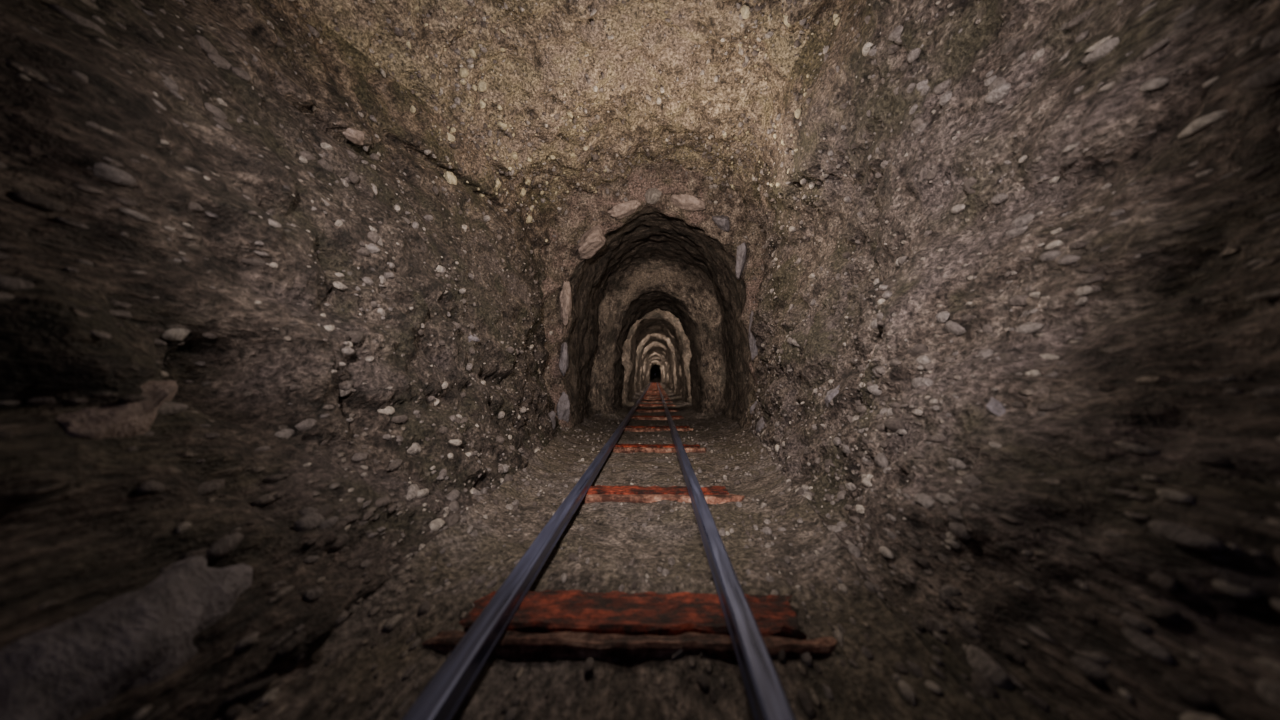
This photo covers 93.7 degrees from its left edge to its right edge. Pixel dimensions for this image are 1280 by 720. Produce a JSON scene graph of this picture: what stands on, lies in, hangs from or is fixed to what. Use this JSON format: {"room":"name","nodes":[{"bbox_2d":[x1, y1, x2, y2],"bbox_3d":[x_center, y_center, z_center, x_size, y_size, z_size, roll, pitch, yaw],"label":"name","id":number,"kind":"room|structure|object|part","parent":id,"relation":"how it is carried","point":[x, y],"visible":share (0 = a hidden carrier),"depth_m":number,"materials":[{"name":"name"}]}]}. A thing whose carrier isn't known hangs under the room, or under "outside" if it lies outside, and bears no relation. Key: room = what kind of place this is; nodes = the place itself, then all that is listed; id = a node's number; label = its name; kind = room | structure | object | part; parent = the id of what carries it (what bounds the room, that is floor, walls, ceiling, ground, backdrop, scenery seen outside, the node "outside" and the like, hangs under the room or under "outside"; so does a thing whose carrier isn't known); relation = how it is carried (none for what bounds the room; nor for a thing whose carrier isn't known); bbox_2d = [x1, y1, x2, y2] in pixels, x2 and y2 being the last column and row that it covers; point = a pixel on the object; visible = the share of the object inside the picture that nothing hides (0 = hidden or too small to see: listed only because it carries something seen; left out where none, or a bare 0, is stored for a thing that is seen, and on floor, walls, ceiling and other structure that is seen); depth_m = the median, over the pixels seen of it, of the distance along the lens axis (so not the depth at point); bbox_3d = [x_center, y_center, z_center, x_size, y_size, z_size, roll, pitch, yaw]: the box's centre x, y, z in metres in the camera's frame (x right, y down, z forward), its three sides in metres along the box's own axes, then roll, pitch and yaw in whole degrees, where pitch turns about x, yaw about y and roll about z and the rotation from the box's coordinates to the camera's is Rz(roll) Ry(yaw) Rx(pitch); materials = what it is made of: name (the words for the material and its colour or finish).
{"room":"underground passage","nodes":[
{"label":"underground passage","id":0,"kind":"room"},
{"bbox_2d":[0,0,561,719],"bbox_3d":[-1.527,-0.821,2.062,1.643,3.077,10.051,0,-2,-1],"label":"wall","id":1,"kind":"structure","parent":0,"point":[76,531],"depth_m":1.94,"materials":[{"name":"brown stone"}]},
{"bbox_2d":[55,380,177,439],"bbox_3d":[-1.284,0.172,1.440,0.237,0.254,0.434,0,-2,-13],"label":"boulder","id":2,"kind":"object","parent":1,"relation":"attached to","point":[124,420],"visible":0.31,"depth_m":1.36,"materials":[{"name":"brown stone"}]},
{"bbox_2d":[0,556,252,719],"bbox_3d":[-0.993,0.563,1.125,0.317,0.294,0.698,0,-2,-2],"label":"boulder","id":3,"kind":"object","parent":1,"relation":"attached to","point":[71,668],"visible":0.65,"depth_m":1.00,"materials":[{"name":"grey stone"}]},
{"bbox_2d":[342,128,364,144],"bbox_3d":[-1.784,-1.406,3.768,0.097,0.152,0.408,0,-2,-17],"label":"boulder","id":4,"kind":"object","parent":1,"relation":"attached to","point":[356,137],"visible":0.97,"depth_m":3.67,"materials":[{"name":"grey stone"}]},
{"bbox_2d":[444,171,456,184],"bbox_3d":[-1.578,-1.482,4.993,0.098,0.161,0.237,0,-2,1],"label":"boulder","id":5,"kind":"object","parent":1,"relation":"attached to","point":[449,176],"visible":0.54,"depth_m":4.91,"materials":[{"name":"beige stone"}]},
{"bbox_2d":[468,334,479,341],"bbox_3d":[-1.188,-0.149,4.247,0.109,0.078,0.150,1,-2,-29],"label":"boulder","id":6,"kind":"object","parent":1,"relation":"attached to","point":[471,337],"visible":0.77,"depth_m":4.21,"materials":[{"name":"grey stone"}]},
{"bbox_2d":[494,178,500,190],"bbox_3d":[-1.355,-1.660,5.685,0.080,0.168,0.397,0,-2,-12],"label":"boulder","id":7,"kind":"object","parent":1,"relation":"attached to","point":[498,184],"visible":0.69,"depth_m":5.55,"materials":[{"name":"beige stone"}]},
{"bbox_2d":[548,411,555,428],"bbox_3d":[-0.971,0.651,6.326,0.175,0.251,0.407,0,-2,-15],"label":"boulder","id":8,"kind":"object","parent":1,"relation":"attached to","point":[552,414],"visible":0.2,"depth_m":6.29,"materials":[{"name":"grey stone"}]},
{"bbox_2d":[299,0,820,206],"bbox_3d":[-0.455,-2.552,2.084,3.512,1.301,10.064,0,-2,1],"label":"ceiling","id":9,"kind":"structure","parent":0,"point":[693,114],"depth_m":4.99,"materials":[{"name":"brown stone"}]},
{"bbox_2d":[375,2,839,242],"bbox_3d":[-0.180,-1.982,5.559,3.227,1.147,3.015,0,-2,1],"label":"stones","id":10,"kind":"object","parent":9,"relation":"attached to","point":[463,72],"visible":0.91,"depth_m":4.97},
{"bbox_2d":[233,374,989,719],"bbox_3d":[0.937,1.238,36.458,2.190,1.111,78.980,0,-2,1],"label":"floor","id":11,"kind":"structure","parent":0,"point":[870,691],"depth_m":1.80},
{"bbox_2d":[254,413,941,719],"bbox_3d":[0.124,0.829,5.280,2.231,0.169,9.302,0,-2,1],"label":"gravel","id":12,"kind":"object","parent":11,"relation":"on","point":[803,698],"visible":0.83,"depth_m":1.72,"materials":[{"name":"stone"}]},
{"bbox_2d":[401,382,836,719],"bbox_3d":[0.876,1.704,35.555,1.207,0.151,76.802,0,-2,1],"label":"railway track","id":13,"kind":"object","parent":11,"relation":"on","point":[513,621],"visible":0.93,"depth_m":1.66,"materials":[{"name":"metal"}]},
{"bbox_3d":[0.456,1.656,35.567,0.073,0.054,76.800,0,-2,1],"label":"rail","id":14,"kind":"part","parent":13,"relation":"part of","materials":[{"name":"metal"}]},
{"bbox_3d":[1.119,1.655,35.550,0.072,0.054,76.800,0,-2,1],"label":"rail","id":15,"kind":"part","parent":13,"relation":"part of","materials":[{"name":"metal"}]},
{"bbox_2d":[540,160,766,428],"bbox_3d":[0.116,-0.765,7.189,2.779,3.208,0.346,0,-2,1],"label":"wall","id":16,"kind":"structure","parent":0,"point":[552,254],"depth_m":7.19,"materials":[{"name":"brown stone"}]},
{"bbox_2d":[557,392,569,422],"bbox_3d":[-0.919,0.587,7.145,0.152,0.424,0.231,-1,-2,40],"label":"rock","id":17,"kind":"object","parent":16,"relation":"attached to","point":[563,406],"visible":0.94,"depth_m":7.10,"materials":[{"name":"grey stone"}]},
{"bbox_2d":[559,342,568,375],"bbox_3d":[-0.904,-0.009,7.172,0.108,0.414,0.205,0,-2,7],"label":"rock","id":18,"kind":"object","parent":16,"relation":"attached to","point":[564,357],"visible":1,"depth_m":7.09,"materials":[{"name":"grey stone"}]},
{"bbox_2d":[560,281,571,325],"bbox_3d":[-0.870,-0.682,7.186,0.172,0.544,0.203,-1,-2,42],"label":"rock","id":19,"kind":"object","parent":16,"relation":"attached to","point":[566,293],"visible":1,"depth_m":7.13,"materials":[{"name":"brown stone"}]},
{"bbox_2d":[578,225,605,258],"bbox_3d":[-0.579,-1.425,7.202,0.329,0.401,0.372,0,-2,3],"label":"rock","id":20,"kind":"object","parent":16,"relation":"attached to","point":[591,241],"visible":1,"depth_m":7.14,"materials":[{"name":"stone"}]},
{"bbox_2d":[608,199,640,219],"bbox_3d":[-0.181,-1.809,7.201,0.354,0.231,0.331,-1,-2,35],"label":"rock","id":21,"kind":"object","parent":16,"relation":"attached to","point":[621,210],"visible":1,"depth_m":7.11,"materials":[{"name":"brown stone"}]},
{"bbox_2d":[644,188,661,204],"bbox_3d":[0.165,-1.972,7.201,0.169,0.196,0.258,1,-2,-33],"label":"rock","id":22,"kind":"object","parent":16,"relation":"attached to","point":[652,195],"visible":1,"depth_m":7.14,"materials":[{"name":"stone"}]},
{"bbox_2d":[670,194,705,210],"bbox_3d":[0.560,-1.884,7.187,0.397,0.187,0.263,-1,-2,32],"label":"rock","id":23,"kind":"object","parent":16,"relation":"attached to","point":[683,201],"visible":1,"depth_m":7.12,"materials":[{"name":"brown stone"}]},
{"bbox_2d":[712,215,729,231],"bbox_3d":[0.970,-1.640,7.159,0.223,0.220,0.248,-1,-2,37],"label":"rock","id":24,"kind":"object","parent":16,"relation":"attached to","point":[722,221],"visible":1,"depth_m":7.09,"materials":[{"name":"grey stone"}]},
{"bbox_2d":[735,242,746,279],"bbox_3d":[1.212,-1.172,7.148,0.137,0.433,0.245,0,-2,17],"label":"rock","id":25,"kind":"object","parent":16,"relation":"attached to","point":[741,255],"visible":1,"depth_m":7.07,"materials":[{"name":"grey stone"}]},
{"bbox_2d":[748,311,757,360],"bbox_3d":[1.345,-0.281,7.125,0.126,0.621,0.229,0,-2,-12],"label":"rock","id":26,"kind":"object","parent":16,"relation":"attached to","point":[752,340],"visible":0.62,"depth_m":7.07,"materials":[{"name":"grey stone"}]},
{"bbox_2d":[750,400,756,420],"bbox_3d":[1.401,0.624,7.085,0.203,0.327,0.198,-1,-2,18],"label":"rock","id":27,"kind":"object","parent":16,"relation":"attached to","point":[752,407],"visible":0.12,"depth_m":7.06,"materials":[{"name":"grey stone"}]},
{"bbox_2d":[563,207,754,427],"bbox_3d":[1.110,0.450,41.637,2.456,2.798,68.665,0,-2,1],"label":"tunnel","id":28,"kind":"object","parent":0,"point":[663,297],"visible":0.98,"depth_m":9.97,"materials":[{"name":"brown stone"}]},
{"bbox_2d":[743,0,1279,719],"bbox_3d":[1.183,-0.996,2.010,1.066,3.432,10.036,0,-2,1],"label":"wall","id":29,"kind":"structure","parent":0,"point":[1180,321],"depth_m":1.77,"materials":[{"name":"brown stone"}]},
{"bbox_2d":[0,0,1279,719],"bbox_3d":[-0.301,-1.125,3.945,4.024,3.839,6.630,0,-2,1],"label":"stones","id":30,"kind":"object","parent":29,"relation":"attached to","point":[1241,584],"visible":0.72,"depth_m":1.89},
{"bbox_2d":[756,416,764,432],"bbox_3d":[1.328,0.691,6.350,0.192,0.203,0.314,0,-2,5],"label":"boulder","id":31,"kind":"object","parent":29,"relation":"attached to","point":[760,424],"visible":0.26,"depth_m":6.28,"materials":[{"name":"grey stone"}]},
{"bbox_2d":[824,385,839,406],"bbox_3d":[1.222,0.239,3.743,0.171,0.179,0.181,-2,-2,43],"label":"boulder","id":32,"kind":"object","parent":29,"relation":"attached to","point":[830,394],"visible":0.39,"depth_m":3.69,"materials":[{"name":"grey stone"}]},
{"bbox_2d":[867,343,879,359],"bbox_3d":[1.219,-0.001,3.021,0.138,0.169,0.222,-1,-2,18],"label":"boulder","id":33,"kind":"object","parent":29,"relation":"attached to","point":[869,356],"visible":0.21,"depth_m":3.07,"materials":[{"name":"grey stone"}]},
{"bbox_2d":[986,397,1005,416],"bbox_3d":[1.154,0.162,1.919,0.075,0.086,0.140,0,-2,-15],"label":"boulder","id":34,"kind":"object","parent":29,"relation":"attached to","point":[994,406],"visible":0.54,"depth_m":1.91,"materials":[{"name":"grey stone"}]}
]}

